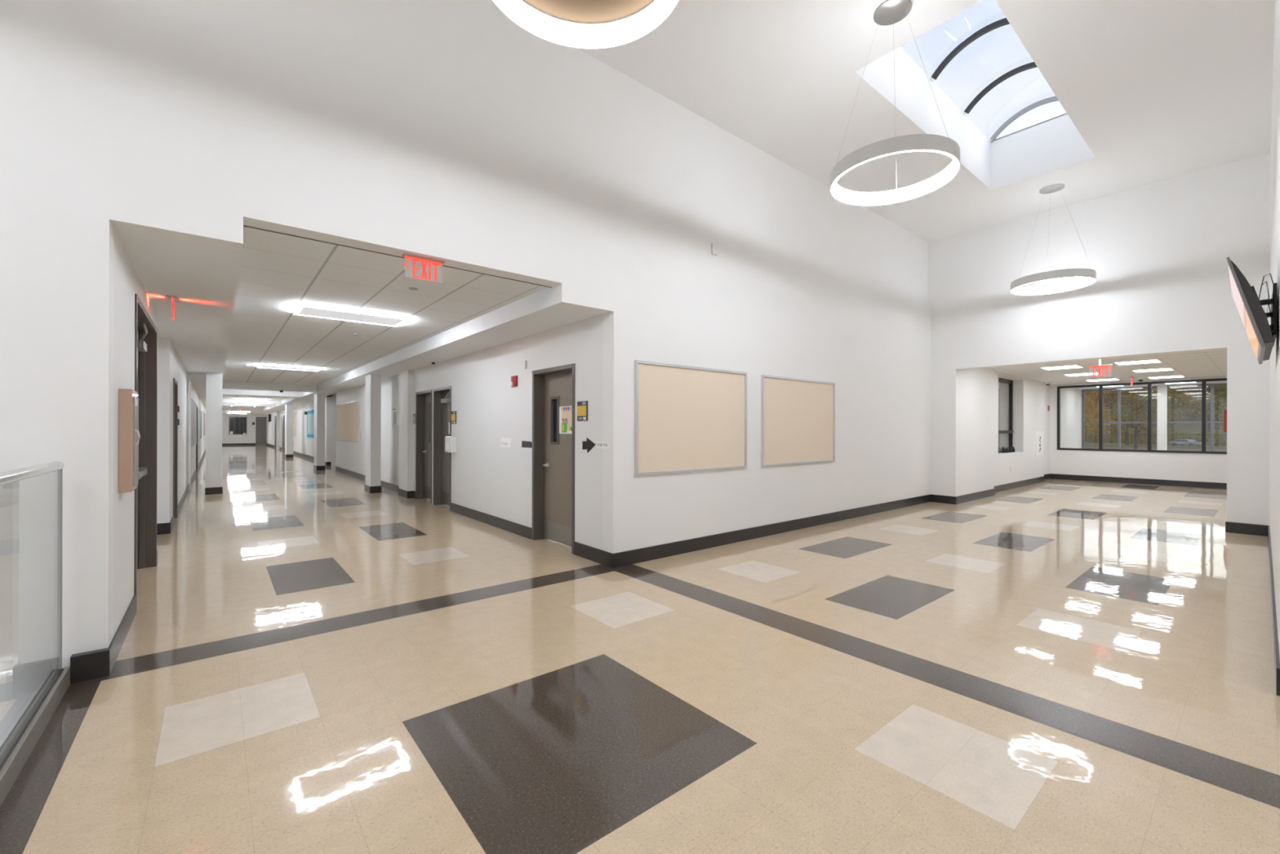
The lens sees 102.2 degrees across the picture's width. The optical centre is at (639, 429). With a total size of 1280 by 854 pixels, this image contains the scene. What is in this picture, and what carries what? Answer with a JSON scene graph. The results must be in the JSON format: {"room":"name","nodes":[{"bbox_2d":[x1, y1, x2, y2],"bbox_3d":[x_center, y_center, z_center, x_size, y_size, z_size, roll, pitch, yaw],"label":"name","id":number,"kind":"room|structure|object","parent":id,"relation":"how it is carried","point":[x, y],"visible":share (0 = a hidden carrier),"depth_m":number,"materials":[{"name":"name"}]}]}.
{"room":"school corridor","nodes":[
{"label":"school corridor","id":0,"kind":"room"},
{"bbox_2d":[112,230,205,637],"bbox_3d":[-20.036,-0.100,23.369,0.390,3.000,52.450,0,0,-39],"label":"wall","id":1,"kind":"structure","parent":0,"point":[127,283],"depth_m":3.96,"materials":[{"name":"paint"}]},
{"bbox_2d":[118,388,140,492],"bbox_3d":[-3.461,0.073,3.518,0.096,0.677,0.330,0,0,-39],"label":"bulletin board","id":2,"kind":"object","parent":1,"relation":"attached to","point":[129,436],"visible":1,"depth_m":3.39,"materials":[{"name":"beige fabric"}]},
{"bbox_2d":[133,293,157,612],"bbox_3d":[-4.592,0.189,4.692,0.187,2.500,1.840,0,0,-39],"label":"door","id":3,"kind":"structure","parent":1,"relation":"in","point":[145,331],"depth_m":5.37,"materials":[{"name":"grey paint"}]},
{"bbox_2d":[108,449,205,671],"bbox_3d":[-19.909,1.325,23.353,0.172,0.150,52.640,0,0,-39],"label":"baseboard","id":4,"kind":"structure","parent":1,"relation":"attached to","point":[116,644],"depth_m":3.76,"materials":[{"name":"rubber"}]},
{"bbox_2d":[173,377,177,518],"bbox_3d":[-7.271,0.332,8.005,0.122,2.200,0.900,0,0,-39],"label":"door","id":5,"kind":"structure","parent":1,"relation":"in","point":[175,382],"depth_m":8.34,"materials":[{"name":"grey paint"}]},
{"bbox_2d":[191,396,196,448],"bbox_3d":[-12.477,-0.166,14.443,0.025,1.270,4.840,0,0,-39],"label":"bulletin board","id":6,"kind":"object","parent":1,"relation":"attached to","point":[193,405],"visible":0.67,"depth_m":14.64,"materials":[{"name":"silver metal"}]},
{"bbox_2d":[195,405,198,470],"bbox_3d":[-14.787,0.313,17.166,0.112,2.200,1.900,0,0,-39],"label":"door","id":7,"kind":"structure","parent":1,"relation":"in","point":[197,406],"depth_m":17.89,"materials":[{"name":"grey paint"}]},
{"bbox_2d":[114,228,242,408],"bbox_3d":[-19.777,-1.443,23.578,0.930,0.313,52.450,0,0,-39],"label":"ceiling","id":8,"kind":"structure","parent":0,"point":[203,278],"depth_m":4.71,"materials":[{"name":"white paint"}]},
{"bbox_2d":[166,294,177,320],"bbox_3d":[-4.457,-1.147,4.928,0.070,0.202,0.278,0,0,-39],"label":"exit sign","id":9,"kind":"object","parent":8,"relation":"attached to","point":[173,299],"visible":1,"depth_m":4.90,"materials":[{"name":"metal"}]},
{"bbox_2d":[205,371,222,488],"bbox_3d":[-9.588,0.083,11.633,0.275,2.687,0.650,0,0,-39],"label":"wall column","id":10,"kind":"structure","parent":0,"point":[213,380],"depth_m":11.38,"materials":[{"name":"paint"}]},
{"bbox_2d":[204,484,222,494],"bbox_3d":[-9.591,1.351,11.633,0.299,0.150,0.674,0,0,-39],"label":"baseboard","id":11,"kind":"structure","parent":10,"relation":"attached to","point":[208,491],"depth_m":11.37,"materials":[{"name":"rubber"}]},
{"bbox_2d":[222,413,266,443],"bbox_3d":[-34.767,-0.137,45.335,6.200,3.000,0.200,0,0,-39],"label":"wall","id":12,"kind":"structure","parent":0,"point":[250,437],"depth_m":45.11,"materials":[{"name":"paint"}]},
{"bbox_2d":[228,416,247,434],"bbox_3d":[-35.005,-0.330,44.988,1.250,1.555,0.034,0,0,-39],"label":"window","id":13,"kind":"structure","parent":12,"relation":"in","point":[237,424],"depth_m":44.99,"materials":[{"name":"black glass"}]},
{"bbox_2d":[255,417,266,444],"bbox_3d":[-33.683,0.133,46.043,0.885,2.465,0.082,0,0,-39],"label":"door","id":14,"kind":"structure","parent":12,"relation":"in","point":[260,422],"depth_m":46.01,"materials":[{"name":"grey paint"}]},
{"bbox_2d":[284,404,293,454],"bbox_3d":[-17.800,0.062,26.208,0.280,2.687,0.700,0,0,-39],"label":"wall column","id":15,"kind":"structure","parent":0,"point":[288,407],"depth_m":25.95,"materials":[{"name":"paint"}]},
{"bbox_2d":[266,393,336,465],"bbox_3d":[-22.788,-0.107,33.304,0.355,3.000,33.600,0,0,-39],"label":"wall","id":16,"kind":"structure","parent":0,"point":[303,444],"depth_m":25.79,"materials":[{"name":"paint"}]},
{"bbox_2d":[282,414,284,450],"bbox_3d":[-23.800,0.210,34.479,0.066,2.360,1.300,0,0,-39],"label":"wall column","id":17,"kind":"structure","parent":16,"relation":"in","point":[283,415],"depth_m":34.15,"materials":[{"name":"grey paint"}]},
{"bbox_2d":[293,412,296,435],"bbox_3d":[-20.197,-0.295,30.093,0.025,1.350,2.850,0,0,-39],"label":"bulletin board","id":18,"kind":"object","parent":16,"relation":"attached to","point":[294,413],"visible":0.56,"depth_m":29.50,"materials":[{"name":"silver metal"}]},
{"bbox_2d":[266,443,330,466],"bbox_3d":[-22.870,1.318,33.232,0.167,0.150,33.612,0,0,-39],"label":"baseboard","id":19,"kind":"structure","parent":16,"relation":"attached to","point":[268,444],"depth_m":26.63,"materials":[{"name":"rubber"}]},
{"bbox_2d":[306,409,314,438],"bbox_3d":[-15.422,-0.259,24.278,0.025,1.300,3.100,0,0,-39],"label":"bulletin board","id":20,"kind":"object","parent":16,"relation":"attached to","point":[310,414],"visible":0.6,"depth_m":24.60,"materials":[{"name":"blue paper"}]},
{"bbox_2d":[314,393,324,466],"bbox_3d":[-11.382,0.078,18.344,0.240,2.687,0.700,0,0,-39],"label":"wall column","id":21,"kind":"structure","parent":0,"point":[319,398],"depth_m":18.09,"materials":[{"name":"paint"}]},
{"bbox_2d":[364,373,381,486],"bbox_3d":[-6.157,0.091,11.914,0.215,2.687,0.530,0,0,-39],"label":"wall column","id":22,"kind":"structure","parent":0,"point":[373,381],"depth_m":11.73,"materials":[{"name":"paint"}]},
{"bbox_2d":[364,484,381,493],"bbox_3d":[-6.160,1.360,11.914,0.239,0.150,0.554,0,0,-39],"label":"baseboard","id":23,"kind":"structure","parent":22,"relation":"attached to","point":[369,489],"depth_m":11.72,"materials":[{"name":"rubber"}]},
{"bbox_2d":[222,225,551,408],"bbox_3d":[-14.788,-1.488,20.177,2.465,0.069,40.860,0,0,-39],"label":"ceiling","id":24,"kind":"structure","parent":0,"point":[278,271],"depth_m":5.81,"materials":[{"name":"tile"}]},
{"bbox_2d":[222,407,263,414],"bbox_3d":[-31.304,-1.472,40.283,2.455,0.313,12.000,0,0,-39],"label":"ceiling beam","id":25,"kind":"structure","parent":24,"relation":"attached to","point":[224,410],"depth_m":36.33,"materials":[{"name":"paint"}]},
{"bbox_2d":[222,403,275,406],"bbox_3d":[-21.626,-1.448,28.497,2.455,0.313,0.500,0,0,-39],"label":"ceiling beam","id":26,"kind":"structure","parent":24,"relation":"attached to","point":[223,404],"depth_m":28.34,"materials":[{"name":"paint"}]},
{"bbox_2d":[222,398,281,404],"bbox_3d":[-19.374,-1.442,25.753,2.455,0.313,0.400,0,0,-39],"label":"ceiling beam","id":27,"kind":"structure","parent":24,"relation":"attached to","point":[224,400],"depth_m":25.61,"materials":[{"name":"paint"}]},
{"bbox_2d":[222,388,302,397],"bbox_3d":[-14.329,-1.429,19.609,2.455,0.313,0.500,0,0,-39],"label":"ceiling beam","id":28,"kind":"structure","parent":24,"relation":"attached to","point":[224,391],"depth_m":19.41,"materials":[{"name":"paint"}]},
{"bbox_2d":[222,381,316,391],"bbox_3d":[-11.870,-1.423,16.614,2.455,0.313,0.450,0,0,-39],"label":"ceiling beam","id":29,"kind":"structure","parent":24,"relation":"attached to","point":[226,384],"depth_m":16.41,"materials":[{"name":"paint"}]},
{"bbox_2d":[256,363,321,371],"bbox_3d":[-8.142,-1.443,12.008,1.204,0.044,0.634,0,0,-39],"label":"ceiling light","id":30,"kind":"object","parent":24,"relation":"attached to","point":[260,365],"visible":0.98,"depth_m":11.91,"materials":[{"name":"white plastic"}]},
{"bbox_2d":[292,302,410,326],"bbox_3d":[-3.602,-1.432,6.479,1.204,0.044,0.634,0,0,-39],"label":"ceiling light","id":31,"kind":"object","parent":24,"relation":"attached to","point":[301,308],"visible":1,"depth_m":6.37,"materials":[{"name":"white plastic"}]},
{"bbox_2d":[398,369,413,491],"bbox_3d":[-5.021,0.094,11.094,0.120,2.687,0.680,0,0,-39],"label":"wall column","id":32,"kind":"structure","parent":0,"point":[406,462],"depth_m":10.88,"materials":[{"name":"paint"}]},
{"bbox_2d":[253,287,602,414],"bbox_3d":[-17.152,-1.436,25.734,0.955,0.313,52.450,0,0,-39],"label":"ceiling","id":33,"kind":"structure","parent":0,"point":[534,313],"depth_m":7.31,"materials":[{"name":"white paint"}]},
{"bbox_2d":[0,0,930,746],"bbox_3d":[-0.045,0.060,5.728,15.600,7.980,0.190,0,0,-39],"label":"wall","id":34,"kind":"structure","parent":0,"point":[461,135],"depth_m":4.16,"materials":[{"name":"paint"}]},
{"bbox_2d":[70,647,111,684],"bbox_3d":[-3.184,1.367,2.996,0.157,0.150,0.052,0,0,-39],"label":"baseboard","id":35,"kind":"object","parent":34,"relation":"attached to","point":[96,664],"visible":1,"depth_m":2.98,"materials":[{"name":"rubber"}]},
{"bbox_2d":[402,253,444,281],"bbox_3d":[-1.795,-1.331,4.294,0.320,0.187,0.070,0,0,-39],"label":"exit sign","id":36,"kind":"object","parent":34,"relation":"attached to","point":[415,258],"visible":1,"depth_m":4.28,"materials":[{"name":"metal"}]},
{"bbox_2d":[634,360,746,475],"bbox_3d":[0.672,-0.122,6.175,1.865,1.252,0.028,0,0,-39],"label":"bulletin board","id":37,"kind":"object","parent":34,"relation":"attached to","point":[688,418],"visible":1,"depth_m":6.10,"materials":[{"name":"beige fabric"}]},
{"bbox_2d":[612,494,930,568],"bbox_3d":[2.801,1.382,7.937,7.992,0.150,0.012,0,0,-39],"label":"baseboard","id":38,"kind":"structure","parent":34,"relation":"attached to","point":[651,553],"depth_m":6.78,"materials":[{"name":"rubber"}]},
{"bbox_2d":[760,374,835,466],"bbox_3d":[2.353,-0.118,7.555,1.835,1.243,0.028,0,0,-39],"label":"bulletin board","id":39,"kind":"object","parent":34,"relation":"attached to","point":[797,415],"visible":1,"depth_m":7.50,"materials":[{"name":"beige fabric"}]},
{"bbox_2d":[336,314,603,550],"bbox_3d":[-5.375,-0.063,11.793,0.220,3.000,15.950,0,0,-39],"label":"wall","id":40,"kind":"structure","parent":0,"point":[488,477],"depth_m":7.49,"materials":[{"name":"paint"}]},
{"bbox_2d":[337,400,359,442],"bbox_3d":[-9.223,-0.240,16.287,0.025,1.245,3.520,0,0,-39],"label":"bulletin board","id":41,"kind":"object","parent":40,"relation":"attached to","point":[348,412],"visible":1,"depth_m":16.11,"materials":[{"name":"beige fabric"}]},
{"bbox_2d":[391,408,399,425],"bbox_3d":[-5.478,-0.274,11.643,0.130,0.360,0.450,0,0,-39],"label":"panel","id":42,"kind":"object","parent":40,"relation":"attached to","point":[395,414],"visible":0.77,"depth_m":11.52,"materials":[{"name":"white plastic"}]},
{"bbox_2d":[415,389,432,504],"bbox_3d":[-4.254,0.334,10.402,0.212,2.210,1.025,0,0,-39],"label":"door","id":43,"kind":"structure","parent":40,"relation":"in","point":[424,399],"depth_m":10.71,"materials":[{"name":"grey paint"}]},
{"bbox_2d":[432,386,451,511],"bbox_3d":[-3.568,0.336,9.567,0.212,2.210,0.955,0,0,-39],"label":"door","id":44,"kind":"structure","parent":40,"relation":"in","point":[442,460],"depth_m":9.85,"materials":[{"name":"grey paint"}]},
{"bbox_2d":[444,435,456,452],"bbox_3d":[-3.299,0.257,9.002,0.113,0.280,0.300,0,0,-39],"label":"dispenser","id":45,"kind":"object","parent":40,"relation":"attached to","point":[450,441],"visible":1,"depth_m":8.90,"materials":[{"name":"white plastic"}]},
{"bbox_2d":[335,466,612,568],"bbox_3d":[-5.454,1.361,11.608,0.132,0.150,16.140,0,0,-39],"label":"baseboard","id":46,"kind":"structure","parent":40,"relation":"attached to","point":[597,555],"depth_m":7.50,"materials":[{"name":"rubber"}]},
{"bbox_2d":[500,437,511,447],"bbox_3d":[-1.932,0.188,7.423,0.004,0.136,0.335,0,0,-39],"label":"notice sign","id":47,"kind":"object","parent":40,"relation":"attached to","point":[504,442],"visible":1,"depth_m":7.42,"materials":[{"name":"white paper"}]},
{"bbox_2d":[532,363,575,554],"bbox_3d":[-1.013,0.340,6.447,0.202,2.215,1.030,0,0,-39],"label":"door","id":48,"kind":"structure","parent":40,"relation":"in","point":[553,388],"depth_m":6.67,"materials":[{"name":"grey paint"}]},
{"bbox_2d":[559,405,572,433],"bbox_3d":[-0.886,-0.117,6.370,0.004,0.340,0.430,0,0,-39],"label":"flyer","id":49,"kind":"object","parent":48,"relation":"attached to","point":[565,412],"visible":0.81,"depth_m":6.41,"materials":[{"name":"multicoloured paper"}]},
{"bbox_2d":[577,400,587,420],"bbox_3d":[-0.654,-0.209,5.859,0.016,0.220,0.203,0,0,-39],"label":"room sign","id":50,"kind":"object","parent":40,"relation":"attached to","point":[582,406],"visible":1,"depth_m":5.84,"materials":[{"name":"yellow plastic"}]},
{"bbox_2d":[582,437,595,453],"bbox_3d":[-0.569,0.177,5.763,0.004,0.176,0.265,0,0,-39],"label":"arrow sign","id":51,"kind":"object","parent":40,"relation":"attached to","point":[588,444],"visible":1,"depth_m":5.77,"materials":[{"name":"black plastic"}]},
{"bbox_2d":[596,441,609,448],"bbox_3d":[-0.396,0.170,5.552,0.004,0.065,0.236,0,0,-39],"label":"label","id":52,"kind":"object","parent":40,"relation":"attached to","point":[599,445],"visible":1,"depth_m":5.56,"materials":[{"name":"white paper"}]},
{"bbox_2d":[0,444,1279,853],"bbox_3d":[-8.479,1.429,27.001,24.013,0.001,62.322,0,0,-39],"label":"floor","id":53,"kind":"structure","parent":0,"point":[309,660],"depth_m":2.88,"materials":[{"name":"beige tile"}]},
{"bbox_2d":[0,461,70,807],"bbox_3d":[-0.866,0.815,0.002,0.067,1.270,7.500,0,0,-39],"label":"glass railing","id":54,"kind":"object","parent":53,"relation":"on","point":[15,750],"visible":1,"depth_m":2.44,"materials":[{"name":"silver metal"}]},
{"bbox_2d":[490,0,1275,242],"bbox_3d":[3.274,-3.882,1.619,15.900,0.120,10.760,0,0,-39],"label":"ceiling","id":55,"kind":"structure","parent":0,"point":[1157,91],"depth_m":5.70,"materials":[{"name":"white paint"}]},
{"bbox_2d":[492,0,679,48],"bbox_3d":[-0.287,-3.054,2.566,1.060,1.553,1.060,0,0,-39],"label":"pendant light","id":56,"kind":"object","parent":55,"relation":"hanging from","point":[548,28],"visible":1,"depth_m":2.98,"materials":[{"name":"silver metal"}]},
{"bbox_2d":[830,0,959,205],"bbox_3d":[2.304,-3.048,4.720,1.060,1.553,1.060,0,0,-39],"label":"pendant light","id":57,"kind":"object","parent":55,"relation":"hanging from","point":[889,12],"visible":1,"depth_m":4.66,"materials":[{"name":"white metal"}]},
{"bbox_2d":[831,149,959,205],"bbox_3d":[2.303,-2.332,4.720,1.046,0.117,1.046,0,0,-39],"label":"diffuser","id":58,"kind":"object","parent":57,"relation":"attached to","point":[858,157],"depth_m":4.88,"materials":[{"name":"white plastic"}]},
{"bbox_2d":[855,0,1095,190],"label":"skylight window","id":59,"kind":"structure","parent":55,"relation":"attached to","point":[1054,144],"depth_m":7.48,"materials":[{"name":"white paint"}]},
{"bbox_2d":[1039,183,1064,198],"label":"ceiling canopy","id":60,"kind":"object","parent":55,"relation":"hanging from","point":[1053,188],"depth_m":8.16,"materials":[{"name":"silver metal"}]},
{"bbox_2d":[1010,257,1096,295],"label":"pendant light","id":61,"kind":"object","parent":55,"relation":"hanging from","point":[1089,275],"depth_m":8.10,"materials":[{"name":"silver metal"}]},
{"bbox_2d":[1010,276,1095,294],"bbox_3d":[6.514,-2.321,8.178,1.046,0.117,1.046,0,0,-39],"label":"diffuser","id":62,"kind":"object","parent":61,"relation":"attached to","point":[1015,288],"depth_m":8.36,"materials":[{"name":"white plastic"}]},
{"bbox_2d":[961,368,1049,495],"bbox_3d":[9.373,-0.002,13.128,8.150,2.950,0.605,0,0,-39],"label":"wall","id":63,"kind":"structure","parent":0,"point":[983,468],"depth_m":12.05,"materials":[{"name":"paint"}]},
{"bbox_2d":[955,473,1049,504],"bbox_3d":[9.285,1.398,12.838,8.256,0.150,0.177,0,0,-41],"label":"baseboard","id":64,"kind":"structure","parent":63,"relation":"attached to","point":[980,495],"depth_m":12.15,"materials":[{"name":"rubber"}]},
{"bbox_2d":[998,377,1013,453],"bbox_3d":[9.041,-0.352,13.045,1.970,1.880,0.130,0,0,-39],"label":"window","id":65,"kind":"structure","parent":63,"relation":"in","point":[1005,386],"depth_m":13.47,"materials":[{"name":"black metal"}]},
{"bbox_2d":[998,433,1008,450],"bbox_3d":[9.011,0.320,13.080,1.970,0.535,0.040,0,0,-39],"label":"blind","id":66,"kind":"object","parent":65,"relation":"attached to","point":[1003,438],"depth_m":13.40,"materials":[{"name":"plastic"}]},
{"bbox_2d":[998,382,1008,430],"bbox_3d":[9.013,-0.620,13.080,1.970,1.345,0.040,0,0,-39],"label":"blind","id":67,"kind":"object","parent":65,"relation":"attached to","point":[1003,388],"depth_m":13.40,"materials":[{"name":"grey fabric"}]},
{"bbox_2d":[1035,431,1044,456],"bbox_3d":[11.110,0.393,14.361,0.800,0.680,0.024,0,0,-39],"label":"chart","id":68,"kind":"object","parent":63,"relation":"attached to","point":[1039,435],"visible":1,"depth_m":14.33,"materials":[{"name":"white paper"}]},
{"bbox_2d":[1060,387,1078,448],"bbox_3d":[13.410,0.009,16.445,2.400,2.950,0.400,0,0,-39],"label":"wall","id":69,"kind":"structure","parent":0,"point":[1068,396],"depth_m":16.32,"materials":[{"name":"white paint"}]},
{"bbox_2d":[927,152,1271,525],"bbox_3d":[7.455,-1.221,8.810,0.300,5.380,4.760,0,0,-39],"label":"wall","id":70,"kind":"structure","parent":0,"point":[1158,252],"depth_m":8.25,"materials":[{"name":"paint"}]},
{"bbox_2d":[929,493,955,504],"bbox_3d":[6.029,1.390,10.294,0.012,0.150,0.465,0,0,-39],"label":"baseboard","id":71,"kind":"structure","parent":70,"relation":"attached to","point":[934,498],"depth_m":10.28,"materials":[{"name":"rubber"}]},
{"bbox_2d":[1225,521,1267,536],"bbox_3d":[8.525,1.396,7.253,0.012,0.150,0.407,0,0,-39],"label":"baseboard","id":72,"kind":"structure","parent":70,"relation":"attached to","point":[1233,527],"depth_m":7.25,"materials":[{"name":"rubber"}]},
{"bbox_2d":[991,349,1226,388],"bbox_3d":[12.738,-1.368,11.265,10.980,0.060,7.650,0,0,-39],"label":"ceiling","id":73,"kind":"structure","parent":0,"point":[1212,362],"depth_m":11.58,"materials":[{"name":"tile"}]},
{"bbox_2d":[1039,364,1084,369],"bbox_3d":[9.098,-1.339,11.143,0.640,0.016,0.640,0,0,-39],"label":"recessed light","id":74,"kind":"object","parent":73,"relation":"in","point":[1076,366],"visible":1,"depth_m":11.10,"materials":[{"name":"white plastic"}]},
{"bbox_2d":[1062,371,1102,376],"bbox_3d":[10.709,-1.335,12.491,0.640,0.016,0.640,0,0,-39],"label":"recessed light","id":75,"kind":"object","parent":73,"relation":"in","point":[1097,372],"visible":0.76,"depth_m":12.48,"materials":[{"name":"white plastic"}]},
{"bbox_2d":[1066,372,1097,376],"bbox_3d":[10.709,-1.335,12.491,0.600,0.008,0.600,0,0,-39],"label":"diffuser","id":76,"kind":"object","parent":75,"relation":"attached to","point":[1085,373],"depth_m":12.48,"materials":[{"name":"white plastic"}]},
{"bbox_2d":[1112,358,1162,364],"bbox_3d":[9.886,-1.337,10.262,0.640,0.016,0.640,0,0,-39],"label":"recessed light","id":77,"kind":"object","parent":73,"relation":"in","point":[1156,360],"visible":1,"depth_m":10.22,"materials":[{"name":"white plastic"}]},
{"bbox_2d":[1115,360,1160,364],"bbox_3d":[9.886,-1.337,10.262,0.600,0.008,0.600,0,0,-39],"label":"diffuser","id":78,"kind":"object","parent":77,"relation":"attached to","point":[1135,362],"depth_m":10.23,"materials":[{"name":"white plastic"}]},
{"bbox_2d":[1130,367,1174,372],"bbox_3d":[11.509,-1.333,11.595,0.640,0.016,0.640,0,0,-39],"label":"recessed light","id":79,"kind":"object","parent":73,"relation":"in","point":[1163,368],"visible":1,"depth_m":11.59,"materials":[{"name":"white plastic"}]},
{"bbox_2d":[1146,374,1185,378],"bbox_3d":[13.325,-1.329,13.086,0.640,0.016,0.640,0,0,-39],"label":"recessed light","id":80,"kind":"object","parent":73,"relation":"in","point":[1176,375],"visible":1,"depth_m":13.00,"materials":[{"name":"white plastic"}]},
{"bbox_3d":[8.321,-1.257,9.347,0.008,0.185,0.030,0,0,-39],"label":"bracket","id":81,"kind":"object","parent":73,"relation":"attached to","visible":0},
{"bbox_2d":[1087,364,1112,377],"bbox_3d":[8.321,-1.058,9.347,0.070,0.212,0.330,0,0,-39],"label":"exit sign","id":82,"kind":"object","parent":81,"relation":"hanging from","point":[1105,366],"visible":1,"depth_m":9.33,"materials":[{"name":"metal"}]},
{"bbox_2d":[1049,375,1226,483],"bbox_3d":[14.646,0.012,12.931,0.150,2.950,7.400,0,0,-39],"label":"wall","id":83,"kind":"structure","parent":0,"point":[1193,467],"depth_m":14.17,"materials":[{"name":"paint"}]},
{"bbox_2d":[1049,473,1226,488],"bbox_3d":[14.643,1.412,12.803,0.012,0.150,7.200,0,0,-39],"label":"baseboard","id":84,"kind":"structure","parent":83,"relation":"attached to","point":[1069,477],"depth_m":14.02,"materials":[{"name":"rubber"}]},
{"bbox_2d":[1057,377,1226,453],"bbox_3d":[14.421,-0.334,13.151,0.120,1.890,6.025,0,0,-39],"label":"window","id":85,"kind":"structure","parent":83,"relation":"in","point":[1203,381],"depth_m":13.92,"materials":[{"name":"black metal"}]},
{"bbox_2d":[1078,382,1226,450],"bbox_3d":[16.609,0.017,14.543,0.370,2.950,7.400,0,0,-39],"label":"wall","id":86,"kind":"structure","parent":0,"point":[1162,413],"depth_m":15.48,"materials":[{"name":"white paint"}]},
{"bbox_2d":[1081,382,1226,451],"bbox_3d":[16.646,-0.183,14.522,0.100,2.250,6.520,0,0,-39],"label":"window","id":87,"kind":"structure","parent":86,"relation":"in","point":[1211,385],"depth_m":16.16,"materials":[{"name":"grey metal"}]},
{"bbox_2d":[1269,0,1279,657],"bbox_3d":[6.170,-1.225,4.899,6.750,5.380,0.244,0,0,-39],"label":"wall","id":88,"kind":"structure","parent":0,"point":[1274,490],"depth_m":3.93,"materials":[{"name":"paint"}]},
{"bbox_2d":[1226,257,1277,364],"bbox_3d":[4.298,-0.803,3.631,1.250,0.596,0.210,0,0,-40],"label":"television","id":89,"kind":"object","parent":88,"relation":"attached to","point":[1262,335],"visible":1,"depth_m":3.29,"materials":[{"name":"grey plastic"}]},
{"bbox_2d":[1267,525,1279,696],"bbox_3d":[6.074,1.390,4.969,6.700,0.150,0.014,0,0,-40],"label":"baseboard","id":90,"kind":"structure","parent":88,"relation":"attached to","point":[1277,659],"depth_m":3.48,"materials":[{"name":"rubber"}]},
{"label":"outside","id":91,"kind":"structure","parent":0,"visible":0},
{"bbox_2d":[1084,386,1226,451],"bbox_3d":[89.569,-5.400,99.414,220.000,16.645,220.000,0,0,-39],"label":"lawn","id":92,"kind":"structure","parent":91,"point":[1193,429],"depth_m":111.95,"materials":[{"name":"green plant"}]},
{"bbox_2d":[1084,428,1106,442],"bbox_3d":[91.096,1.171,103.791,3.919,3.350,4.058,0,0,-36],"label":"bush","id":93,"kind":"object","parent":92,"relation":"on","point":[1095,438],"visible":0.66,"depth_m":103.16,"materials":[{"name":"green plant"}]},
{"bbox_2d":[1084,391,1111,435],"bbox_3d":[52.012,-2.400,63.282,8.207,11.089,9.144,0,0,8],"label":"autumn tree","id":94,"kind":"object","parent":92,"relation":"on","point":[1088,401],"visible":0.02,"depth_m":59.94,"materials":[{"name":"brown plant"}]},
{"bbox_2d":[1084,390,1117,437],"bbox_3d":[40.788,-1.486,48.366,6.800,8.420,6.238,0,0,-34],"label":"autumn tree","id":95,"kind":"object","parent":92,"relation":"on","point":[1091,414],"visible":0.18,"depth_m":47.47,"materials":[{"name":"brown plant"}]},
{"bbox_2d":[1087,391,1136,435],"bbox_3d":[99.740,-6.291,112.979,14.241,18.624,15.438,0,0,2],"label":"autumn tree","id":96,"kind":"object","parent":92,"relation":"on","point":[1095,391],"visible":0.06,"depth_m":109.95,"materials":[{"name":"brown plant"}]},
{"bbox_2d":[1106,429,1133,443],"bbox_3d":[93.862,1.317,101.022,3.919,3.351,4.058,0,0,38],"label":"bush","id":97,"kind":"object","parent":92,"relation":"on","point":[1113,439],"visible":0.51,"depth_m":100.54,"materials":[{"name":"green plant"}]},
{"bbox_2d":[1094,387,1172,444],"bbox_3d":[77.847,-3.442,82.721,9.906,12.955,10.739,0,0,-34],"label":"autumn tree","id":98,"kind":"object","parent":92,"relation":"on","point":[1109,397],"visible":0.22,"depth_m":82.18,"materials":[{"name":"brown plant"}]},
{"bbox_2d":[1097,388,1177,449],"bbox_3d":[60.039,-1.057,63.236,7.632,8.599,7.764,0,0,22],"label":"autumn tree","id":99,"kind":"object","parent":92,"relation":"on","point":[1135,415],"visible":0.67,"depth_m":62.27,"materials":[{"name":"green plant"}]},
{"bbox_2d":[1137,429,1156,444],"bbox_3d":[98.553,1.401,99.818,4.058,3.351,3.919,0,0,23],"label":"bush","id":100,"kind":"object","parent":92,"relation":"on","point":[1142,441],"visible":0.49,"depth_m":99.78,"materials":[{"name":"green plant"}]},
{"bbox_2d":[1111,387,1186,435],"bbox_3d":[108.606,-5.982,111.370,12.273,16.583,13.674,0,0,9],"label":"autumn tree","id":101,"kind":"object","parent":92,"relation":"on","point":[1172,408],"visible":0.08,"depth_m":107.55,"materials":[{"name":"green plant"}]},
{"bbox_2d":[1167,428,1191,445],"bbox_3d":[99.084,1.540,95.198,3.919,3.351,4.058,0,0,7],"label":"bush","id":102,"kind":"object","parent":92,"relation":"on","point":[1173,437],"visible":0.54,"depth_m":94.93,"materials":[{"name":"green plant"}]},
{"bbox_2d":[1170,439,1201,445],"bbox_3d":[95.399,2.305,90.243,1.619,1.244,3.773,0,0,-7],"label":"car","id":103,"kind":"object","parent":92,"relation":"on","point":[1181,442],"visible":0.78,"depth_m":89.68,"materials":[{"name":"silver metal"}]},
{"bbox_2d":[1155,385,1226,432],"bbox_3d":[111.484,-5.208,101.537,14.314,15.853,14.070,0,0,-22],"label":"autumn tree","id":104,"kind":"object","parent":92,"relation":"on","point":[1181,400],"visible":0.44,"depth_m":100.71,"materials":[{"name":"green plant"}]},
{"bbox_2d":[1177,385,1226,423],"bbox_3d":[134.976,-10.130,120.770,14.692,19.213,15.927,0,0,-13],"label":"autumn tree","id":105,"kind":"object","parent":92,"relation":"on","point":[1188,388],"visible":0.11,"depth_m":120.86,"materials":[{"name":"brown plant"}]},
{"bbox_2d":[1194,429,1226,445],"bbox_3d":[101.947,1.527,92.506,4.058,3.350,3.919,0,0,-8],"label":"bush","id":106,"kind":"object","parent":92,"relation":"on","point":[1208,438],"visible":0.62,"depth_m":91.77,"materials":[{"name":"green plant"}]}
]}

